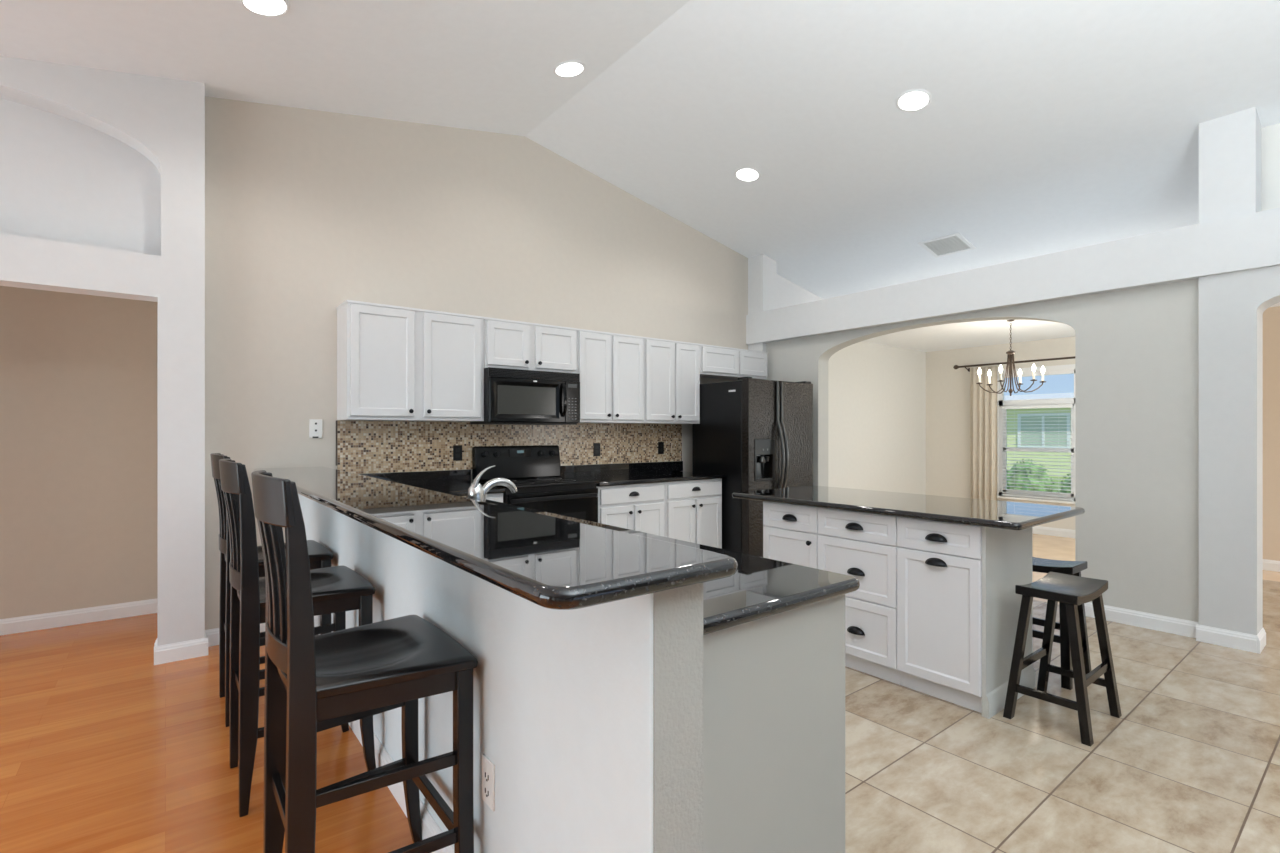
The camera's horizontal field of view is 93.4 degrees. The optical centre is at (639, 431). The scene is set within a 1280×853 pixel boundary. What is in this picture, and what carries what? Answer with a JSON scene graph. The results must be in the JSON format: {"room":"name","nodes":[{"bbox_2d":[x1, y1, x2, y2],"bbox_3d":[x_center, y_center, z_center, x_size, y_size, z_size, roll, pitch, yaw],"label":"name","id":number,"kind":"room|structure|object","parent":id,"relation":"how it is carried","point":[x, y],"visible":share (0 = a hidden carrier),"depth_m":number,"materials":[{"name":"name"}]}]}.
{"room":"kitchen","nodes":[
{"label":"kitchen","id":0,"kind":"room"},
{"bbox_2d":[0,286,157,618],"bbox_3d":[-4.663,0.050,2.934,3.900,2.500,1.060,0,0,-38],"label":"wall","id":1,"kind":"structure","parent":0,"point":[79,372],"depth_m":4.08,"materials":[{"name":"beige paint"}]},
{"bbox_2d":[0,598,157,634],"bbox_3d":[-4.945,1.250,3.187,3.770,0.100,0.015,0,0,-38],"label":"baseboard","id":2,"kind":"structure","parent":1,"relation":"attached to","point":[121,610],"depth_m":4.07,"materials":[{"name":"wood"}]},
{"bbox_2d":[0,613,413,852],"bbox_3d":[-2.860,1.350,1.007,4.650,0.100,6.320,0,0,-38],"label":"floor","id":3,"kind":"structure","parent":0,"point":[105,748],"depth_m":2.41,"materials":[{"name":"orange wood"}]},
{"bbox_2d":[0,56,204,645],"bbox_3d":[-4.153,-0.368,2.350,3.980,3.336,0.170,0,0,-38],"label":"wall pier","id":4,"kind":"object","parent":3,"relation":"on","point":[162,119],"visible":0.97,"depth_m":3.41,"materials":[{"name":"white paint"}]},
{"bbox_2d":[0,98,160,255],"bbox_3d":[-3.429,-1.350,3.047,1.580,0.900,0.030,0,0,-38],"label":"wall niche","id":5,"kind":"object","parent":4,"relation":"in","point":[62,179],"depth_m":3.29,"materials":[{"name":"white paint"}]},
{"bbox_2d":[154,637,207,664],"bbox_3d":[-2.616,1.250,3.442,0.247,0.100,0.015,0,0,-38],"label":"baseboard","id":6,"kind":"object","parent":4,"relation":"attached to","point":[167,653],"visible":1,"depth_m":3.44,"materials":[{"name":"wood"}]},
{"bbox_2d":[210,453,332,726],"bbox_3d":[-1.796,0.701,2.933,0.481,1.202,0.497,0,0,-38],"label":"bar stool","id":7,"kind":"object","parent":3,"relation":"on","point":[320,556],"visible":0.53,"depth_m":2.79,"materials":[{"name":"brown wood"}]},
{"bbox_2d":[219,459,375,816],"bbox_3d":[-1.322,0.701,2.312,0.481,1.202,0.497,0,0,-38],"label":"bar stool","id":8,"kind":"object","parent":3,"relation":"on","point":[337,590],"visible":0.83,"depth_m":2.09,"materials":[{"name":"brown wood"}]},
{"bbox_2d":[251,470,477,852],"bbox_3d":[-0.749,0.701,1.607,0.481,1.202,0.497,0,0,-38],"label":"bar stool","id":9,"kind":"object","parent":3,"relation":"on","point":[314,684],"visible":1,"depth_m":1.49,"materials":[{"name":"brown wood"}]},
{"bbox_2d":[0,0,689,135],"bbox_3d":[-0.636,-1.903,-0.501,6.280,1.313,9.300,0,0,-38],"label":"ceiling","id":10,"kind":"structure","parent":0,"point":[480,65],"depth_m":3.39,"materials":[{"name":"paint"}]},
{"bbox_2d":[239,0,289,16],"bbox_3d":[-1.809,-2.066,2.909,0.213,0.046,0.216,0,0,-38],"label":"recessed light","id":11,"kind":"object","parent":10,"relation":"in","point":[268,8],"visible":1,"depth_m":2.93,"materials":[{"name":"plastic"}]},
{"bbox_2d":[553,61,585,77],"bbox_3d":[-0.465,-2.392,3.979,0.213,0.046,0.216,0,0,-38],"label":"recessed light","id":12,"kind":"object","parent":10,"relation":"in","point":[566,69],"visible":1,"depth_m":3.97,"materials":[{"name":"plastic"}]},
{"bbox_2d":[556,63,582,75],"bbox_3d":[-0.465,-2.393,3.979,0.178,0.038,0.180,0,0,-38],"label":"diffuser","id":13,"kind":"object","parent":12,"relation":"attached to","point":[562,69],"depth_m":3.97,"materials":[{"name":"white plastic"}]},
{"bbox_2d":[298,494,652,852],"bbox_3d":[-1.077,0.782,2.525,0.121,1.036,3.700,0,0,-38],"label":"wall","id":14,"kind":"structure","parent":0,"point":[563,699],"depth_m":1.38,"materials":[{"name":"paint"}]},
{"bbox_2d":[349,719,453,852],"bbox_3d":[-1.130,1.250,2.483,0.015,0.100,3.700,0,0,-38],"label":"baseboard","id":15,"kind":"structure","parent":14,"relation":"attached to","point":[429,826],"depth_m":2.09,"materials":[{"name":"wood"}]},
{"bbox_2d":[482,754,494,811],"bbox_3d":[-0.391,0.900,1.550,0.008,0.118,0.072,0,0,-38],"label":"wall outlet","id":16,"kind":"object","parent":14,"relation":"attached to","point":[488,768],"visible":1,"depth_m":1.54,"materials":[{"name":"white plastic"}]},
{"bbox_2d":[253,466,737,609],"bbox_3d":[-1.122,0.247,2.457,0.405,0.034,3.749,0,0,-38],"label":"countertop","id":17,"kind":"structure","parent":14,"relation":"on","point":[549,562],"depth_m":1.23,"materials":[{"name":"black stone"}]},
{"bbox_2d":[653,583,702,852],"bbox_3d":[0.070,0.783,1.072,0.117,1.034,0.002,0,0,-38],"label":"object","id":18,"kind":"structure","parent":14,"relation":"attached to","point":[677,612],"depth_m":1.07,"materials":[{"name":"grey paint"}]},
{"bbox_2d":[205,96,822,629],"bbox_3d":[0.208,-0.572,5.986,7.770,3.744,0.150,0,0,-38],"label":"wall","id":19,"kind":"structure","parent":0,"point":[308,212],"depth_m":4.29,"materials":[{"name":"beige paint"}]},
{"bbox_2d":[205,623,264,646],"bbox_3d":[-2.450,1.250,3.789,0.475,0.100,0.015,0,0,-38],"label":"baseboard","id":20,"kind":"structure","parent":19,"relation":"attached to","point":[212,634],"depth_m":3.67,"materials":[{"name":"wood"}]},
{"bbox_2d":[309,419,321,437],"bbox_3d":[-2.161,-0.022,4.021,0.078,0.125,0.008,0,0,-38],"label":"wall plate","id":21,"kind":"object","parent":19,"relation":"attached to","point":[315,425],"visible":1,"depth_m":4.02,"materials":[{"name":"white plastic"}]},
{"bbox_2d":[336,300,484,421],"bbox_3d":[-1.592,-0.465,4.258,0.939,0.769,0.339,0,0,-38],"label":"upper cabinet","id":22,"kind":"object","parent":19,"relation":"attached to","point":[395,363],"visible":1,"depth_m":4.11,"materials":[{"name":"wood"}]},
{"bbox_2d":[336,420,681,473],"bbox_3d":[-0.824,0.106,5.068,3.156,0.368,0.012,0,0,-38],"label":"backsplash","id":23,"kind":"structure","parent":19,"relation":"attached to","point":[362,447],"depth_m":4.68,"materials":[{"name":"tile"}]},
{"bbox_2d":[453,445,461,460],"bbox_3d":[-1.393,0.160,4.610,0.072,0.118,0.008,0,0,-38],"label":"wall outlet","id":24,"kind":"object","parent":23,"relation":"attached to","point":[457,449],"visible":1,"depth_m":4.61,"materials":[{"name":"black plastic"}]},
{"bbox_2d":[456,448,459,457],"bbox_3d":[-1.392,0.160,4.608,0.032,0.072,0.002,0,0,-38],"label":"socket","id":25,"kind":"object","parent":24,"relation":"attached to","point":[457,449],"depth_m":4.61,"materials":[{"name":"black plastic"}]},
{"bbox_2d":[593,443,599,455],"bbox_3d":[-0.386,0.158,5.403,0.072,0.118,0.008,0,0,-38],"label":"wall outlet","id":26,"kind":"object","parent":23,"relation":"attached to","point":[596,446],"visible":1,"depth_m":5.39,"materials":[{"name":"black plastic"}]},
{"bbox_2d":[658,442,663,453],"bbox_3d":[0.204,0.155,5.867,0.072,0.118,0.008,0,0,-38],"label":"wall outlet","id":27,"kind":"object","parent":23,"relation":"attached to","point":[660,444],"visible":1,"depth_m":5.86,"materials":[{"name":"black plastic"}]},
{"bbox_2d":[484,317,577,372],"bbox_3d":[-0.907,-0.662,4.797,0.811,0.374,0.339,0,0,-38],"label":"upper cabinet","id":28,"kind":"object","parent":19,"relation":"attached to","point":[509,344],"visible":0.91,"depth_m":4.67,"materials":[{"name":"wood"}]},
{"bbox_2d":[470,367,579,424],"bbox_3d":[-0.887,-0.266,4.752,0.782,0.412,0.404,0,0,-38],"label":"microwave","id":29,"kind":"object","parent":28,"relation":"attached to","point":[511,396],"visible":0.99,"depth_m":4.60,"materials":[{"name":"black metal"}]},
{"bbox_2d":[577,329,643,422],"bbox_3d":[-0.315,-0.465,5.263,0.704,0.769,0.339,0,0,-38],"label":"upper cabinet","id":30,"kind":"object","parent":19,"relation":"attached to","point":[610,366],"visible":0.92,"depth_m":5.16,"materials":[{"name":"wood"}]},
{"bbox_2d":[633,337,699,423],"bbox_3d":[0.231,-0.465,5.692,0.694,0.769,0.339,0,0,-38],"label":"upper cabinet","id":31,"kind":"object","parent":19,"relation":"attached to","point":[671,367],"visible":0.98,"depth_m":5.58,"materials":[{"name":"wood"}]},
{"bbox_2d":[700,344,767,380],"bbox_3d":[0.882,-0.705,6.223,0.994,0.289,0.310,0,0,-38],"label":"upper cabinet","id":32,"kind":"object","parent":19,"relation":"attached to","point":[716,362],"visible":0.77,"depth_m":6.08,"materials":[{"name":"wood"}]},
{"bbox_2d":[828,341,925,494],"bbox_3d":[2.839,0.065,7.865,3.610,2.470,0.150,0,0,-38],"label":"wall","id":33,"kind":"structure","parent":0,"point":[877,392],"depth_m":8.01,"materials":[{"name":"beige paint"}]},
{"bbox_2d":[525,0,1279,298],"bbox_3d":[3.961,-1.985,3.117,5.420,1.150,9.300,0,0,-38],"label":"ceiling","id":34,"kind":"structure","parent":0,"point":[1047,126],"depth_m":4.15,"materials":[{"name":"paint"}]},
{"bbox_2d":[735,167,759,181],"bbox_3d":[0.899,-2.152,5.047,0.213,0.046,0.216,0,0,-38],"label":"recessed light","id":35,"kind":"object","parent":34,"relation":"in","point":[746,174],"visible":1,"depth_m":5.04,"materials":[{"name":"plastic"}]},
{"bbox_2d":[737,169,757,180],"bbox_3d":[0.899,-2.153,5.047,0.178,0.038,0.180,0,0,-38],"label":"diffuser","id":36,"kind":"object","parent":35,"relation":"attached to","point":[742,174],"depth_m":5.04,"materials":[{"name":"white plastic"}]},
{"bbox_2d":[896,89,931,111],"bbox_3d":[1.779,-2.153,3.922,0.213,0.046,0.216,0,0,-38],"label":"recessed light","id":37,"kind":"object","parent":34,"relation":"in","point":[912,100],"visible":1,"depth_m":3.92,"materials":[{"name":"plastic"}]},
{"bbox_2d":[899,92,928,109],"bbox_3d":[1.779,-2.154,3.922,0.178,0.038,0.180,0,0,-38],"label":"diffuser","id":38,"kind":"object","parent":37,"relation":"attached to","point":[907,100],"depth_m":3.92,"materials":[{"name":"white plastic"}]},
{"bbox_2d":[917,233,975,257],"bbox_3d":[2.915,-1.770,5.730,0.374,0.078,0.380,0,0,-38],"label":"ceiling vent","id":39,"kind":"object","parent":34,"relation":"in","point":[954,243],"visible":1,"depth_m":5.72,"materials":[{"name":"metal"}]},
{"bbox_2d":[766,279,1198,621],"bbox_3d":[2.452,0.050,5.301,0.170,2.500,3.700,0,0,-38],"label":"wall","id":40,"kind":"structure","parent":0,"point":[1137,349],"depth_m":4.07,"materials":[{"name":"grey paint"}]},
{"bbox_2d":[748,254,776,351],"bbox_3d":[1.349,-0.313,6.654,0.230,3.225,0.210,0,0,-38],"label":"pillar","id":41,"kind":"structure","parent":40,"relation":"attached to","point":[762,270],"depth_m":6.57,"materials":[{"name":"white paint"}]},
{"bbox_2d":[746,207,1279,344],"bbox_3d":[4.075,-1.127,3.206,0.310,0.325,9.000,0,0,-38],"label":"beam","id":42,"kind":"structure","parent":40,"relation":"attached to","point":[1252,240],"depth_m":4.35,"materials":[{"name":"white paint"}]},
{"bbox_2d":[1084,602,1198,637],"bbox_3d":[3.317,1.250,4.052,0.015,0.100,0.665,0,0,-38],"label":"baseboard","id":43,"kind":"structure","parent":40,"relation":"attached to","point":[1172,625],"depth_m":3.99,"materials":[{"name":"wood"}]},
{"bbox_2d":[1199,107,1260,223],"bbox_3d":[3.649,-1.608,3.731,0.230,0.635,0.250,0,0,-38],"label":"column","id":44,"kind":"structure","parent":40,"relation":"attached to","point":[1229,145],"depth_m":3.65,"materials":[{"name":"white paint"}]},
{"bbox_2d":[926,336,1074,529],"bbox_3d":[5.266,0.065,7.579,0.150,2.470,3.300,0,0,-38],"label":"wall","id":45,"kind":"structure","parent":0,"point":[947,387],"depth_m":8.47,"materials":[{"name":"paint"}]},
{"bbox_2d":[953,356,1074,371],"bbox_3d":[5.007,-0.884,7.656,0.162,0.096,1.950,0,0,-38],"label":"curtain rod","id":46,"kind":"object","parent":45,"relation":"attached to","point":[1073,357],"visible":0.5,"depth_m":7.78,"materials":[{"name":"brown metal"}]},
{"bbox_2d":[970,366,996,499],"bbox_3d":[4.608,0.190,8.093,0.073,2.120,0.343,0,0,-38],"label":"curtain","id":47,"kind":"object","parent":46,"relation":"hanging from","point":[983,404],"visible":0.75,"depth_m":8.10,"materials":[{"name":"fabric"}]},
{"bbox_2d":[997,364,1074,503],"bbox_3d":[5.071,0.025,7.706,0.100,1.710,1.040,0,0,-38],"label":"window","id":48,"kind":"structure","parent":45,"relation":"attached to","point":[1058,369],"depth_m":7.76,"materials":[{"name":"wood"}]},
{"bbox_2d":[1002,404,1072,500],"bbox_3d":[5.050,0.249,7.690,0.048,1.178,0.790,0,0,-38],"label":"window blind","id":49,"kind":"object","parent":45,"relation":"attached to","point":[1062,405],"visible":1,"depth_m":7.67,"materials":[{"name":"white plastic"}]},
{"bbox_2d":[1032,526,1074,537],"bbox_3d":[5.194,1.250,7.536,0.015,0.100,3.280,0,0,-38],"label":"baseboard","id":50,"kind":"structure","parent":45,"relation":"attached to","point":[1050,531],"depth_m":7.55,"materials":[{"name":"wood"}]},
{"bbox_2d":[845,580,1279,852],"bbox_3d":[1.434,1.350,1.129,11.550,0.100,9.300,0,0,-38],"label":"floor tile","id":51,"kind":"structure","parent":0,"point":[1190,763],"depth_m":2.39,"materials":[{"name":"tile"}]},
{"bbox_2d":[486,493,502,502],"bbox_3d":[-1.282,0.863,4.289,0.410,0.874,0.644,0,0,-38],"label":"base cabinet","id":52,"kind":"object","parent":51,"relation":"on","point":[494,497],"visible":0.02,"depth_m":4.15,"materials":[{"name":"wood"}]},
{"bbox_2d":[472,445,598,522],"bbox_3d":[-0.795,0.696,4.636,0.764,1.169,0.687,0,0,-38],"label":"electric range","id":53,"kind":"object","parent":51,"relation":"on","point":[535,470],"visible":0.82,"depth_m":4.63,"materials":[{"name":"black metal"}]},
{"bbox_2d":[472,476,598,488],"bbox_3d":[-0.804,0.385,4.647,0.764,0.020,0.627,0,0,-38],"label":"cooktop","id":54,"kind":"object","parent":53,"relation":"in","point":[521,482],"depth_m":4.57,"materials":[{"name":"black glass"}]},
{"bbox_2d":[596,482,664,536],"bbox_3d":[-0.229,0.863,5.117,0.690,0.874,0.644,0,0,-38],"label":"base cabinet","id":55,"kind":"object","parent":51,"relation":"on","point":[637,507],"visible":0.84,"depth_m":4.90,"materials":[{"name":"wood"}]},
{"bbox_2d":[560,461,724,486],"bbox_3d":[0.049,0.357,5.350,1.430,0.134,0.648,0,0,-38],"label":"countertop","id":56,"kind":"structure","parent":55,"relation":"on","point":[618,474],"depth_m":5.39,"materials":[{"name":"black stone"}]},
{"bbox_2d":[665,479,721,548],"bbox_3d":[0.315,0.863,5.545,0.686,0.874,0.644,0,0,-38],"label":"base cabinet","id":57,"kind":"object","parent":51,"relation":"on","point":[693,509],"visible":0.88,"depth_m":5.32,"materials":[{"name":"wood"}]},
{"bbox_2d":[692,377,812,556],"bbox_3d":[1.131,0.404,5.863,0.941,1.793,0.814,0,0,-38],"label":"refrigerator","id":58,"kind":"object","parent":51,"relation":"on","point":[757,434],"visible":0.68,"depth_m":5.53,"materials":[{"name":"black metal"}]},
{"bbox_2d":[703,594,844,852],"bbox_3d":[-0.599,0.863,2.579,0.669,0.874,2.939,0,0,-38],"label":"peninsula end panel","id":59,"kind":"object","parent":51,"relation":"on","point":[774,685],"visible":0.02,"depth_m":1.44,"materials":[{"name":"paint"}]},
{"bbox_2d":[360,469,859,634],"bbox_3d":[-0.630,0.357,2.929,1.077,0.134,3.592,0,0,-38],"label":"countertop","id":60,"kind":"structure","parent":59,"relation":"on","point":[760,587],"depth_m":1.57,"materials":[{"name":"black stone"}]},
{"bbox_2d":[468,466,517,501],"bbox_3d":[-0.567,0.259,2.328,0.202,0.260,0.064,0,0,-38],"label":"kitchen faucet","id":61,"kind":"object","parent":60,"relation":"on","point":[476,491],"visible":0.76,"depth_m":2.29,"materials":[{"name":"silver metal"}]},
{"bbox_2d":[763,501,818,568],"bbox_3d":[1.097,0.863,3.761,0.594,0.875,0.398,0,0,-38],"label":"base cabinet","id":62,"kind":"object","parent":51,"relation":"on","point":[790,532],"visible":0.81,"depth_m":3.58,"materials":[{"name":"wood"}]},
{"bbox_2d":[818,508,900,684],"bbox_3d":[1.368,0.863,3.419,0.592,0.875,0.474,0,0,-38],"label":"base cabinet","id":63,"kind":"object","parent":51,"relation":"on","point":[862,546],"visible":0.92,"depth_m":3.20,"materials":[{"name":"wood"}]},
{"bbox_2d":[732,485,1084,529],"bbox_3d":[1.443,0.407,3.502,0.870,0.034,1.680,0,0,-38],"label":"countertop","id":64,"kind":"structure","parent":63,"relation":"on","point":[1008,515],"depth_m":3.20,"materials":[{"name":"black stone"}]},
{"bbox_2d":[897,517,1035,718],"bbox_3d":[1.650,0.863,3.062,0.594,0.875,0.434,0,0,-38],"label":"base cabinet","id":65,"kind":"object","parent":51,"relation":"on","point":[958,604],"visible":0.93,"depth_m":2.88,"materials":[{"name":"wood"}]},
{"bbox_2d":[1032,557,1091,689],"bbox_3d":[2.161,0.994,3.310,0.332,0.611,0.442,0,0,-38],"label":"stool","id":66,"kind":"object","parent":51,"relation":"on","point":[1041,565],"visible":0.43,"depth_m":3.17,"materials":[{"name":"brown wood"}]},
{"bbox_2d":[1003,572,1121,746],"bbox_3d":[1.931,0.994,2.756,0.442,0.611,0.332,0,0,-38],"label":"stool","id":67,"kind":"object","parent":51,"relation":"on","point":[1071,590],"visible":1,"depth_m":2.72,"materials":[{"name":"brown wood"}]},
{"bbox_2d":[1199,265,1279,634],"bbox_3d":[5.211,0.050,1.746,0.230,2.500,5.300,0,0,-38],"label":"wall pier","id":68,"kind":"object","parent":51,"relation":"on","point":[1232,305],"visible":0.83,"depth_m":3.65,"materials":[{"name":"paint"}]},
{"bbox_2d":[1196,624,1256,652],"bbox_3d":[3.551,1.250,3.657,0.015,0.100,0.264,0,0,-38],"label":"baseboard","id":69,"kind":"object","parent":68,"relation":"attached to","point":[1217,636],"visible":1,"depth_m":3.65,"materials":[{"name":"wood"}]},
{"bbox_2d":[1257,628,1265,653],"bbox_3d":[3.729,1.250,3.618,0.245,0.100,0.015,0,0,-38],"label":"baseboard","id":70,"kind":"structure","parent":68,"relation":"attached to","point":[1261,637],"depth_m":3.59,"materials":[{"name":"wood"}]},
{"bbox_2d":[862,302,1279,351],"bbox_3d":[5.622,-1.225,4.329,3.610,0.110,9.150,0,0,-38],"label":"ceiling","id":71,"kind":"structure","parent":0,"point":[988,332],"depth_m":7.24,"materials":[{"name":"paint"}]},
{"bbox_2d":[976,320,1045,395],"bbox_3d":[3.879,-0.772,6.310,0.639,0.794,0.577,0,0,-38],"label":"chandelier","id":72,"kind":"object","parent":71,"relation":"hanging from","point":[1010,354],"visible":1,"depth_m":6.30,"materials":[{"name":"brown metal"}]},
{"bbox_2d":[1032,533,1279,603],"bbox_3d":[5.622,1.350,4.329,3.610,0.100,9.150,0,0,-38],"label":"floor","id":73,"kind":"structure","parent":0,"point":[1043,546],"depth_m":6.56,"materials":[{"name":"brown wood"}]},
{"bbox_2d":[1261,123,1279,210],"bbox_3d":[5.428,-1.562,1.802,0.140,0.624,5.120,0,0,-38],"label":"wall","id":74,"kind":"structure","parent":0,"point":[1270,135],"depth_m":3.69,"materials":[{"name":"beige paint"}]},
{"bbox_2d":[1263,306,1279,560],"bbox_3d":[7.561,0.065,3.692,0.150,2.470,5.450,0,0,-38],"label":"wall","id":75,"kind":"structure","parent":0,"point":[1271,315],"depth_m":5.65,"materials":[{"name":"paint"}]},
{"bbox_2d":[1263,559,1279,571],"bbox_3d":[7.497,1.250,3.640,0.015,0.100,5.450,0,0,-38],"label":"baseboard","id":76,"kind":"structure","parent":75,"relation":"attached to","point":[1270,565],"depth_m":5.64,"materials":[{"name":"wood"}]},
{"label":"outside","id":77,"kind":"structure","parent":0,"visible":0},
{"bbox_2d":[1050,477,1067,491],"bbox_3d":[20.928,1.625,29.194,51.000,0.150,60.000,0,0,-38],"label":"ground","id":78,"kind":"structure","parent":77,"point":[1055,478],"depth_m":18.15,"materials":[{"name":"green plant"}]},
{"bbox_2d":[1007,459,1055,491],"bbox_3d":[7.261,1.060,11.308,0.861,1.121,0.893,0,0,-38],"label":"shrub","id":79,"kind":"object","parent":78,"relation":"on","point":[1017,464],"visible":0.35,"depth_m":11.09,"materials":[{"name":"green plant"}]},
{"bbox_2d":[1004,392,1073,477],"bbox_3d":[17.675,0.000,22.816,9.000,3.100,19.000,0,0,-38],"label":"neighbor house","id":80,"kind":"structure","parent":78,"relation":"on","point":[1011,413],"depth_m":21.07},
{"bbox_2d":[1060,473,1070,492],"bbox_3d":[7.688,1.109,10.441,0.771,0.992,0.782,0,0,-38],"label":"shrub","id":81,"kind":"object","parent":78,"relation":"on","point":[1065,481],"visible":0.05,"depth_m":10.47,"materials":[{"name":"green plant"}]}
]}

